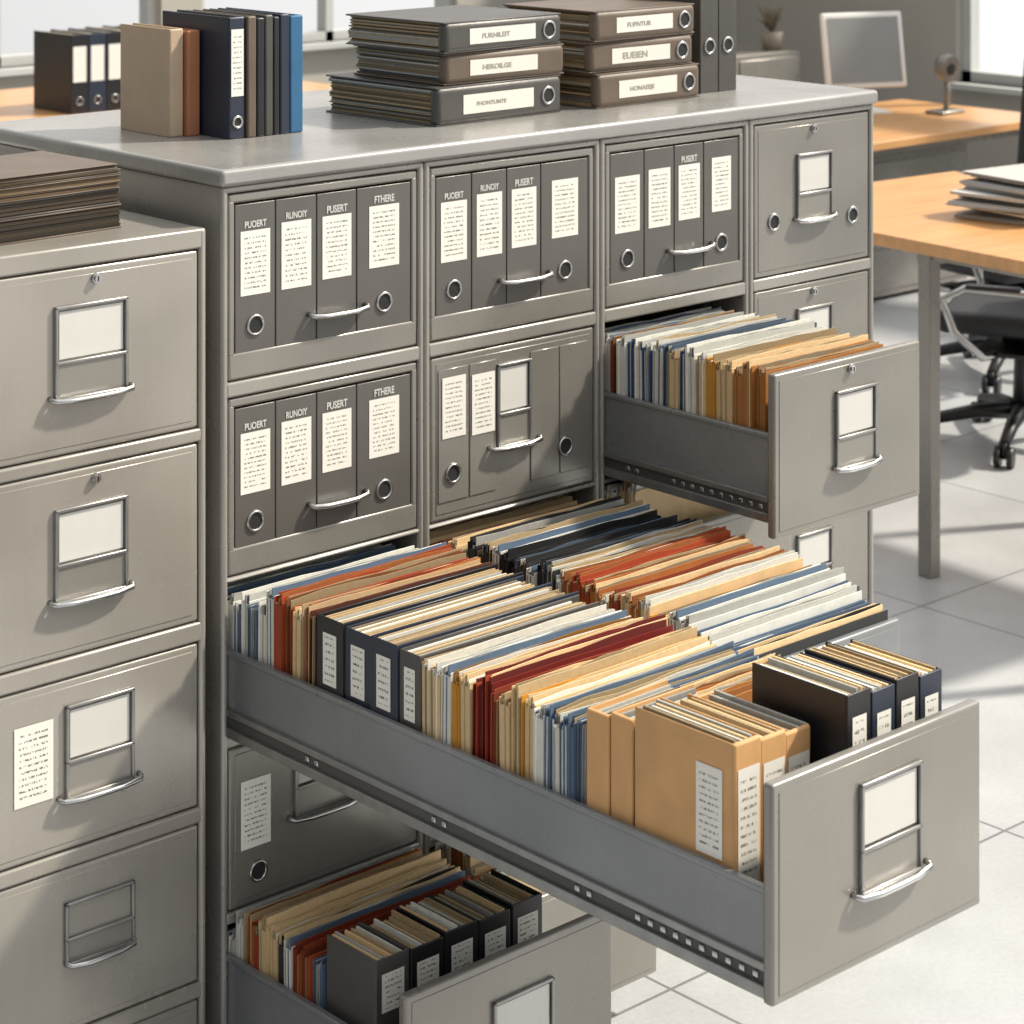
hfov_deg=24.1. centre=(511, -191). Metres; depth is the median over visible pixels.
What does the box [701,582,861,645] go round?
folder
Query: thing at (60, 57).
binder
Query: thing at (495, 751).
folder
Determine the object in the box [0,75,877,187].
countertop
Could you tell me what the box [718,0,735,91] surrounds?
binder
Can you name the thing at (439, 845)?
folder
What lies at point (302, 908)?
folder
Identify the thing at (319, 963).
folder
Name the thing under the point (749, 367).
folder
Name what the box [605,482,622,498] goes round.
folder
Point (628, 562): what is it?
folder
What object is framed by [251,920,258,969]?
folder
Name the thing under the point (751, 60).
sideboard
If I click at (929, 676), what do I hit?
binder
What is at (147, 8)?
window
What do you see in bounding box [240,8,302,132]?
book
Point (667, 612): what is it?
folder
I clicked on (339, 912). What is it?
folder
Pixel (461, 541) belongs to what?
folder
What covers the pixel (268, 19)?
book
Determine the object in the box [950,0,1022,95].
window
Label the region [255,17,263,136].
book
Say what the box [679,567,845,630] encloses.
folder
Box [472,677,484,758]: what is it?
folder
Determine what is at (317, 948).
folder
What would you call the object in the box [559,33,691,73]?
binder
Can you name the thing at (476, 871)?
folder
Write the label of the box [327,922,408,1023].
binder
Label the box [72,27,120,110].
binder
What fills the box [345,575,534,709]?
binder
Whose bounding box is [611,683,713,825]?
box file
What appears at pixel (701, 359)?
folder
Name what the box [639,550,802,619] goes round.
folder
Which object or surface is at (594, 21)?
binder
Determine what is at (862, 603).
folder
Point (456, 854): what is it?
folder
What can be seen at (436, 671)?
folder
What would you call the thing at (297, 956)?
folder
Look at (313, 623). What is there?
folder
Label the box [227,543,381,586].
folder
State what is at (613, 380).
folder
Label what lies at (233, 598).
folder
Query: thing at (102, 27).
binder
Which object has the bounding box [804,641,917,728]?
binder
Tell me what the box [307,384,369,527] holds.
binder
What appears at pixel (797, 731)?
box file
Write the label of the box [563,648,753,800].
folder
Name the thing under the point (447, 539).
folder
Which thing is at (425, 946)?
binder
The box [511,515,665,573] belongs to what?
folder
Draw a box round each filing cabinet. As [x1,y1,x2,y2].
[0,143,978,1023]
[0,209,204,1023]
[423,140,898,991]
[598,120,918,947]
[748,104,872,604]
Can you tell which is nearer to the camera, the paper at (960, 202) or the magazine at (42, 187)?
the magazine at (42, 187)
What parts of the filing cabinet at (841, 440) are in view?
drawer, slide rail, drawer, drawer, handle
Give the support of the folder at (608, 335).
in the filing cabinet at (841, 440)
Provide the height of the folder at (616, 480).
0.221 m
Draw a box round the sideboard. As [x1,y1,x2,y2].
[736,44,799,81]
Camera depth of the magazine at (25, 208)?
3.90 m
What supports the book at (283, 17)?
on the countertop
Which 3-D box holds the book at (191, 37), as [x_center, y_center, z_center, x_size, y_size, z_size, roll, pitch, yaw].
[-0.640,0.502,4.477,0.028,0.194,0.165,0,0,-42]
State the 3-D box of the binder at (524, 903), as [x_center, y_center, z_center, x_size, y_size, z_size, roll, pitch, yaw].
[-0.016,1.950,4.017,0.067,0.305,0.127,0,0,-42]
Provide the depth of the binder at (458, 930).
3.89 m
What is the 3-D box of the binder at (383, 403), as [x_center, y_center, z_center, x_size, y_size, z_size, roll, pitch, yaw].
[-0.316,1.139,4.340,0.121,0.270,0.273,0,0,-42]
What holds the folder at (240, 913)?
in the filing cabinet at (871, 845)
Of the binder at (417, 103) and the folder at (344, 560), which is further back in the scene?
the binder at (417, 103)
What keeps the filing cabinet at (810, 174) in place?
on the floor
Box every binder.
[34,29,87,113]
[53,28,105,112]
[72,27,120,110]
[92,26,120,30]
[163,9,244,139]
[234,199,274,353]
[234,400,274,548]
[237,187,315,345]
[271,392,315,537]
[298,184,369,338]
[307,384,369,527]
[318,563,522,697]
[326,71,560,126]
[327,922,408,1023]
[336,176,409,330]
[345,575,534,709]
[346,5,560,53]
[352,373,409,517]
[353,43,563,85]
[363,910,442,989]
[371,582,578,722]
[396,895,476,974]
[400,594,598,731]
[430,884,509,960]
[435,172,470,316]
[443,165,505,309]
[463,869,541,946]
[481,160,553,302]
[503,0,693,42]
[504,152,587,296]
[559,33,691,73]
[559,63,698,108]
[609,149,642,283]
[626,141,673,277]
[658,0,717,93]
[666,141,715,271]
[687,133,737,266]
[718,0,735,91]
[752,655,869,763]
[786,652,894,738]
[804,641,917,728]
[839,639,941,719]
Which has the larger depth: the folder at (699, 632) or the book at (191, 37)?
the book at (191, 37)
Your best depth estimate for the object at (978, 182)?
7.32 m
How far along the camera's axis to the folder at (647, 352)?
4.54 m
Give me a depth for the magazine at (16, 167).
3.96 m
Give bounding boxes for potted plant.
[754,1,785,50]
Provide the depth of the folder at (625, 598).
4.04 m
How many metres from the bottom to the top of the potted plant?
0.270 m
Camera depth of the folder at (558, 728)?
3.48 m
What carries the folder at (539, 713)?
in the filing cabinet at (871, 845)
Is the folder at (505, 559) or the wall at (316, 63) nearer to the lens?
the folder at (505, 559)
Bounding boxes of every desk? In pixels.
[0,81,331,120]
[873,99,1019,297]
[873,171,1023,578]
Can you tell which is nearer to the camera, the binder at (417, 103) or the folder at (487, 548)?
the folder at (487, 548)
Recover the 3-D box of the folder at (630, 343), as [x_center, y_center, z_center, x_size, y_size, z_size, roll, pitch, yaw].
[0.357,1.131,4.691,0.350,0.251,0.023,0,0,-42]
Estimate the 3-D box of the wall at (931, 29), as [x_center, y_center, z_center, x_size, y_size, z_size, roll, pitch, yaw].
[5.207,0.733,10.527,0.200,3.000,12.000,0,0,-42]
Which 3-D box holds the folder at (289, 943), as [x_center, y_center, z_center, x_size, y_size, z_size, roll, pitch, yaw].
[-0.223,1.967,4.035,0.387,0.272,0.023,0,-1,-43]
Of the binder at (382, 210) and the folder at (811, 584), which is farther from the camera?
the binder at (382, 210)
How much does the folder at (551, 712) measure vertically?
0.247 m
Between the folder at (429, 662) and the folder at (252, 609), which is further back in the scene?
the folder at (252, 609)
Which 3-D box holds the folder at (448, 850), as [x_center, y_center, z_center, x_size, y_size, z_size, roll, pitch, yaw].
[0.025,1.970,4.419,0.382,0.276,0.024,0,1,-43]
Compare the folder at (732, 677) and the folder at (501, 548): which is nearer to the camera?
the folder at (732, 677)
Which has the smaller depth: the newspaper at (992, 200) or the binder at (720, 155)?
the binder at (720, 155)
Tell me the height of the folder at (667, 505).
0.250 m
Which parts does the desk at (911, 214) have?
leg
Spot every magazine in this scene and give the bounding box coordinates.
[0,150,116,183]
[0,168,120,188]
[0,174,120,196]
[0,181,118,203]
[0,187,119,219]
[0,203,120,245]
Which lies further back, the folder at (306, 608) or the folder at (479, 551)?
the folder at (479, 551)
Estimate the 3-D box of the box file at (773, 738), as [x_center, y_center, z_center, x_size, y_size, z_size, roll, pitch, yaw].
[0.291,1.387,3.307,0.053,0.282,0.184,0,0,-42]
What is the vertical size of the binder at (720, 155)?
0.286 m
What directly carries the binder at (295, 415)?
in the filing cabinet at (871, 845)
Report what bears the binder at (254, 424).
in the filing cabinet at (871, 845)
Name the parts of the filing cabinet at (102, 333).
handle, handle, drawer, drawer, drawer, drawer, handle, handle, drawer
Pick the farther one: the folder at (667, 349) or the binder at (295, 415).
the folder at (667, 349)
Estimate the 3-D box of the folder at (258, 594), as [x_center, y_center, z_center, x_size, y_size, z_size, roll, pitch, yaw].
[-0.304,1.415,4.127,0.382,0.227,0.023,0,0,-42]
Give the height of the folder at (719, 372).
0.248 m
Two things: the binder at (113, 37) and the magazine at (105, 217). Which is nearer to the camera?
the magazine at (105, 217)
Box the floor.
[611,276,1023,1023]
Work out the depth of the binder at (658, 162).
4.71 m
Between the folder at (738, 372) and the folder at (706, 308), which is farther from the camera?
the folder at (706, 308)
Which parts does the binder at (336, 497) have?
handle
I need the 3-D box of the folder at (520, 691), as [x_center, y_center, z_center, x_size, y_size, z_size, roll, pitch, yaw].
[0.145,1.401,3.628,0.381,0.254,0.024,0,0,-42]
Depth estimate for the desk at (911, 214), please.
7.00 m
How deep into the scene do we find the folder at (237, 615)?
4.02 m
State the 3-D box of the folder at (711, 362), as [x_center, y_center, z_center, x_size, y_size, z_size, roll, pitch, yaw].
[0.495,1.127,4.537,0.350,0.258,0.024,0,0,-42]
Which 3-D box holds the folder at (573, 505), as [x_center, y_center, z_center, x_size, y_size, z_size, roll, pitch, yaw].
[-0.007,1.426,4.463,0.387,0.204,0.023,0,1,-43]
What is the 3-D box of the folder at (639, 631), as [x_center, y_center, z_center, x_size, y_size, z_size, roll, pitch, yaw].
[0.104,1.401,3.682,0.387,0.255,0.024,0,0,-42]
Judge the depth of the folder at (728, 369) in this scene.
4.39 m
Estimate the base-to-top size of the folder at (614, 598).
0.236 m
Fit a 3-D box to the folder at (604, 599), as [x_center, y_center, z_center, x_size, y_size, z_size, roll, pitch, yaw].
[0.294,1.415,4.125,0.384,0.225,0.023,0,-1,-42]
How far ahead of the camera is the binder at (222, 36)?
4.39 m
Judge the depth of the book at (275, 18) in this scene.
4.43 m
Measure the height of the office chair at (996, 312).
0.976 m
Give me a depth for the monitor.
11.75 m
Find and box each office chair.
[913,70,1023,392]
[940,268,1023,468]
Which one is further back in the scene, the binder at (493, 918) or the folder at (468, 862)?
the folder at (468, 862)
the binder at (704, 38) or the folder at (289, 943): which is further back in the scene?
the binder at (704, 38)
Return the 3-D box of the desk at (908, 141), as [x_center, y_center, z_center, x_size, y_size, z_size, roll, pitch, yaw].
[1.414,1.858,11.167,2.450,0.750,0.950,0,0,-42]
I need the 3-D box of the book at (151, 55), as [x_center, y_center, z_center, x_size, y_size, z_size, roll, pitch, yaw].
[-0.669,0.500,4.464,0.030,0.198,0.165,0,0,-42]
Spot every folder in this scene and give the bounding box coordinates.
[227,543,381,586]
[227,543,397,595]
[227,567,335,649]
[227,922,235,950]
[228,928,235,955]
[234,601,240,652]
[236,846,413,960]
[241,545,419,654]
[244,847,423,964]
[247,600,264,659]
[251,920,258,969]
[258,600,265,663]
[258,849,444,976]
[266,542,445,666]
[269,859,449,981]
[274,544,454,671]
[279,865,465,984]
[284,870,464,989]
[285,548,468,675]
[293,563,453,679]
[293,875,470,995]
[301,877,478,1001]
[302,557,481,682]
[309,562,492,686]
[313,954,326,1010]
[422,604,608,735]
[429,494,576,543]
[429,495,561,530]
[429,505,573,545]
[431,608,615,740]
[435,842,444,858]
[441,610,629,744]
[442,500,593,544]
[445,844,451,865]
[448,498,603,548]
[451,616,631,749]
[452,848,461,869]
[460,617,642,753]
[462,547,466,557]
[462,852,482,875]
[467,495,627,558]
[467,863,495,879]
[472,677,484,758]
[476,504,626,562]
[479,869,541,891]
[482,614,672,761]
[483,499,642,562]
[490,631,673,766]
[492,504,653,568]
[499,509,658,573]
[499,690,510,771]
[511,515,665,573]
[511,626,699,777]
[518,515,677,581]
[525,635,715,780]
[526,564,538,586]
[533,645,718,785]
[537,518,690,585]
[544,641,737,789]
[545,518,705,589]
[553,650,735,793]
[556,525,712,593]
[562,527,718,593]
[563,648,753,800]
[571,526,735,601]
[577,654,759,804]
[581,538,729,604]
[590,533,752,605]
[600,591,614,609]
[605,306,720,332]
[605,307,710,330]
[605,309,724,391]
[605,480,621,484]
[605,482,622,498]
[609,545,764,610]
[610,310,733,393]
[612,486,620,496]
[616,312,743,395]
[621,482,630,503]
[621,545,779,615]
[627,483,727,520]
[628,313,756,397]
[629,549,787,618]
[634,313,758,399]
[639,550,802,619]
[642,328,712,402]
[650,564,811,617]
[653,314,781,404]
[663,318,792,406]
[669,563,829,630]
[670,347,684,409]
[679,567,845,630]
[679,653,774,687]
[680,330,755,410]
[685,318,816,413]
[694,654,780,694]
[697,326,825,415]
[697,580,847,636]
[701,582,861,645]
[706,327,838,418]
[710,676,751,701]
[716,333,838,420]
[723,333,848,422]
[734,365,742,425]
[734,598,873,651]
[738,603,887,657]
[743,334,870,428]
[756,341,882,431]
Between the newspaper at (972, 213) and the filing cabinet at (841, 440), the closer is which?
the filing cabinet at (841, 440)
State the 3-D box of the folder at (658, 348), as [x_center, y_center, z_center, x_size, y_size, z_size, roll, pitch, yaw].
[0.399,1.125,4.634,0.348,0.261,0.023,0,1,-42]
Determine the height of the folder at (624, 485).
0.247 m
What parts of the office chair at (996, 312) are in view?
leg, armrest, seat, armrest, leg, under frame, leg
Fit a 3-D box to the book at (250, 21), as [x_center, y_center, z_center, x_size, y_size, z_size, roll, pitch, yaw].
[-0.542,0.488,4.468,0.020,0.222,0.200,0,0,-42]
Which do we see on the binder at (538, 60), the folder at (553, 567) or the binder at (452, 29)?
the binder at (452, 29)
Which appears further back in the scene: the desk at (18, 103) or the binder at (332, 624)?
the desk at (18, 103)
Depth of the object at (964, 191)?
7.29 m
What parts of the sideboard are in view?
door, door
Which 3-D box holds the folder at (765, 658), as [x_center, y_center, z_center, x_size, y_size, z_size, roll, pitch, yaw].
[0.319,1.401,3.571,0.208,0.254,0.024,0,0,-43]
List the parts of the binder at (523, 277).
handle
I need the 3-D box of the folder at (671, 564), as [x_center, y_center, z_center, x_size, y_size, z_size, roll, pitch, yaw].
[0.279,1.407,4.142,0.384,0.243,0.023,0,-1,-42]
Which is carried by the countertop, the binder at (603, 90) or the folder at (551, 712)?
the binder at (603, 90)
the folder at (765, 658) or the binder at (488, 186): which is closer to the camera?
the folder at (765, 658)
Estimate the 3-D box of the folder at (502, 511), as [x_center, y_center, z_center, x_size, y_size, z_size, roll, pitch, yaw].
[-0.037,1.423,4.499,0.391,0.211,0.023,0,-1,-42]
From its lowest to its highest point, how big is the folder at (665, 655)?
0.246 m
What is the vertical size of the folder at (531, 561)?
0.240 m
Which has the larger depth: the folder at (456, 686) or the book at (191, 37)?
the book at (191, 37)
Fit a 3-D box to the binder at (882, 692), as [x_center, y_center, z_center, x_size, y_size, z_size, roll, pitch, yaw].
[0.457,1.369,3.387,0.050,0.317,0.173,0,0,-42]
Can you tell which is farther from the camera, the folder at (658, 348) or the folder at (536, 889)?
the folder at (658, 348)
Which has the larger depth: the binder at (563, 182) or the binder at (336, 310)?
the binder at (563, 182)
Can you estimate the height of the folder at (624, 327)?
0.250 m
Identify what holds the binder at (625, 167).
in the filing cabinet at (841, 440)
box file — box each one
[587,679,675,815]
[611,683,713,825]
[635,697,760,881]
[680,693,785,882]
[705,689,809,773]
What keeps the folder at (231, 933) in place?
in the filing cabinet at (871, 845)
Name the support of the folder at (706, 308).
in the filing cabinet at (841, 440)
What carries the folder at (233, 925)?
in the filing cabinet at (871, 845)
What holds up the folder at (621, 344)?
in the filing cabinet at (841, 440)
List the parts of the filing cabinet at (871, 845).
drawer, drawer, drawer, handle, drawer, slide rail, handle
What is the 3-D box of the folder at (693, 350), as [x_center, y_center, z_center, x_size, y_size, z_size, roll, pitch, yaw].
[0.459,1.123,4.568,0.352,0.266,0.024,0,-1,-42]
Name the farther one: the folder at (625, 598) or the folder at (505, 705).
the folder at (625, 598)
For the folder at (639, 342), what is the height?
0.254 m
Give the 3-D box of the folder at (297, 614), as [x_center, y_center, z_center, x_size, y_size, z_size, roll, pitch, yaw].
[-0.206,1.409,4.023,0.391,0.237,0.023,0,1,-42]
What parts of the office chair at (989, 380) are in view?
armrest, leg, leg, under frame, seat, leg, backrest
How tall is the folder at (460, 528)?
0.220 m
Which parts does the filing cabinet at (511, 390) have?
drawer, drawer, handle, drawer, drawer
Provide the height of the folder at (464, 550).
0.217 m
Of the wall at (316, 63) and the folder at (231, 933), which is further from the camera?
the wall at (316, 63)
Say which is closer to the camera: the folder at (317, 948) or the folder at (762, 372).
the folder at (317, 948)
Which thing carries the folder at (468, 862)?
in the filing cabinet at (511, 390)
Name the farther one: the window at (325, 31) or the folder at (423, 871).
the window at (325, 31)
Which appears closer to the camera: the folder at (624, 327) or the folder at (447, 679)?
the folder at (447, 679)
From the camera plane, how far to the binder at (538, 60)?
4.67 m
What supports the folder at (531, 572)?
in the filing cabinet at (511, 390)
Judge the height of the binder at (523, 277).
0.286 m
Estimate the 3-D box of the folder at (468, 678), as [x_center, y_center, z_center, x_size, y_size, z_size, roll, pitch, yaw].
[0.072,1.407,3.715,0.389,0.241,0.023,0,-1,-42]
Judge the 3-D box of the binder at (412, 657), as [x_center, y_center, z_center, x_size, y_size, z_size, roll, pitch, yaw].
[-0.015,1.409,3.808,0.383,0.238,0.050,0,0,-42]
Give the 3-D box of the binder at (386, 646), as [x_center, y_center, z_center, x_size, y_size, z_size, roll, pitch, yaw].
[-0.056,1.407,3.852,0.389,0.242,0.066,0,0,-42]
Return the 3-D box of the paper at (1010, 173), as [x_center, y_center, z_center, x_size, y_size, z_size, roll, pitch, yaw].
[1.639,1.120,7.428,0.412,0.010,0.299,0,0,-35]
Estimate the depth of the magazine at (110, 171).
3.90 m
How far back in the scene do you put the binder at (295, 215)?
4.11 m
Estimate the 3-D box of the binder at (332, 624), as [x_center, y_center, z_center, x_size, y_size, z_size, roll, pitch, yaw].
[-0.146,1.407,3.952,0.389,0.242,0.066,0,0,-42]
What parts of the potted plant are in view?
pot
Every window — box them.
[0,0,155,76]
[202,0,451,50]
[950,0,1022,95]
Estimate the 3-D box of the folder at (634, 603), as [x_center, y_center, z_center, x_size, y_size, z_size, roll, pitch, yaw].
[0.338,1.409,4.072,0.379,0.238,0.024,0,0,-43]
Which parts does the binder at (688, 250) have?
handle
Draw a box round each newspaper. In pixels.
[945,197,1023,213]
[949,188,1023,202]
[953,209,1023,224]
[957,195,1023,205]
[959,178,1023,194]
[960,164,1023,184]
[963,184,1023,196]
[965,207,1023,217]
[970,176,1023,185]
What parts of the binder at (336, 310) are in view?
handle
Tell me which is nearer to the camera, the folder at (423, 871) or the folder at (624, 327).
the folder at (423, 871)
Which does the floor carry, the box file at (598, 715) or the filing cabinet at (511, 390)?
the filing cabinet at (511, 390)
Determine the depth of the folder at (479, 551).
4.24 m
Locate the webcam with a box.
[925,53,964,115]
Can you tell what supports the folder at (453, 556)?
in the filing cabinet at (871, 845)
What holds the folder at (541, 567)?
in the filing cabinet at (511, 390)
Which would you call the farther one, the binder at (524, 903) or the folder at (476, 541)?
the folder at (476, 541)
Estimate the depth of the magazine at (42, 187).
3.90 m
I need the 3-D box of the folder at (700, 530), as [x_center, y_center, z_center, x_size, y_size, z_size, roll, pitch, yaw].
[0.224,1.409,4.210,0.391,0.237,0.023,0,1,-42]
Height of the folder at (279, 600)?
0.251 m
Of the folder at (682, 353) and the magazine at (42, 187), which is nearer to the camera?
the magazine at (42, 187)
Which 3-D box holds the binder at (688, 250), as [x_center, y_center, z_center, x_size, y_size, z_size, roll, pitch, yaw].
[0.268,0.805,4.857,0.133,0.286,0.294,0,0,-42]
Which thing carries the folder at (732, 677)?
in the filing cabinet at (871, 845)
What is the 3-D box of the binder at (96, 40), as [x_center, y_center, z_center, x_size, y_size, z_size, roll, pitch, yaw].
[-1.859,1.115,10.316,0.085,0.335,0.303,0,0,-42]
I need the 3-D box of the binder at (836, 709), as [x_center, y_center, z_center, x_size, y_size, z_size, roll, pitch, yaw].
[0.416,1.365,3.353,0.050,0.325,0.176,0,0,-42]
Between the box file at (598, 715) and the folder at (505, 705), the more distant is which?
the folder at (505, 705)
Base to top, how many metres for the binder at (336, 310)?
0.286 m
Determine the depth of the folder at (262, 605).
3.96 m
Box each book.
[121,23,182,136]
[149,24,199,135]
[189,9,255,137]
[203,8,272,135]
[218,7,288,133]
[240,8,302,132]
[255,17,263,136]
[272,16,278,134]
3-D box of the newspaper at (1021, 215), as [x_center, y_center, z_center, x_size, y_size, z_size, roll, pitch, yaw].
[1.612,1.214,7.413,0.417,0.012,0.296,0,0,-37]
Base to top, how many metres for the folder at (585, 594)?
0.234 m
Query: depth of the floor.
5.99 m
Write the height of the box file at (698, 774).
0.294 m
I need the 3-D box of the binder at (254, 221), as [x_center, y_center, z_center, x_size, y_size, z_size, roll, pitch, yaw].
[-0.523,0.805,4.151,0.083,0.286,0.273,0,0,-42]
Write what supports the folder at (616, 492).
in the filing cabinet at (841, 440)
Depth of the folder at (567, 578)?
4.11 m
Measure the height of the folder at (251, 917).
0.270 m
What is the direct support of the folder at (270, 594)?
in the filing cabinet at (871, 845)
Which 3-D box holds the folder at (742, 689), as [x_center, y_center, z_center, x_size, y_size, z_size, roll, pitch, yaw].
[0.351,1.402,3.537,0.207,0.252,0.024,0,0,-43]
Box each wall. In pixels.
[0,0,546,89]
[736,0,1021,169]
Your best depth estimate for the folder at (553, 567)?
4.19 m
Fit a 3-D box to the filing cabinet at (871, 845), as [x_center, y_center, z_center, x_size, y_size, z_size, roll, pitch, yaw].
[-0.171,1.431,3.987,0.442,1.604,2.042,0,0,-42]
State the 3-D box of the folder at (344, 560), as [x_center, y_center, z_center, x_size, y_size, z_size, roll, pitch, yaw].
[-0.353,1.420,4.176,0.386,0.216,0.024,0,1,-42]
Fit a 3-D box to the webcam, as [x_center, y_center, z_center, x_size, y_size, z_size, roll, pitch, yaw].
[2.118,1.336,11.753,0.180,0.294,0.110,0,0,-42]
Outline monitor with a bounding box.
[820,11,906,113]
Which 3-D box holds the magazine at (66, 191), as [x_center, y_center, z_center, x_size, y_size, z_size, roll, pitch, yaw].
[-0.818,0.620,3.966,0.220,0.010,0.258,0,0,44]
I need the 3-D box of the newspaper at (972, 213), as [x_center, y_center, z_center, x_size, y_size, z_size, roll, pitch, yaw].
[1.597,1.243,7.442,0.290,0.010,0.409,0,0,40]
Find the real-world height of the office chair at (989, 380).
1.315 m
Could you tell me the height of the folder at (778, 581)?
0.236 m
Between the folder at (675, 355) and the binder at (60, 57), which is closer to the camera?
the folder at (675, 355)
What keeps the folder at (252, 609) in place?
in the filing cabinet at (871, 845)
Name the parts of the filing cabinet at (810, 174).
drawer, drawer, handle, drawer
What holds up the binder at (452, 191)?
in the filing cabinet at (511, 390)
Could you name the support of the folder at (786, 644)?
in the filing cabinet at (511, 390)
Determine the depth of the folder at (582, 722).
3.41 m

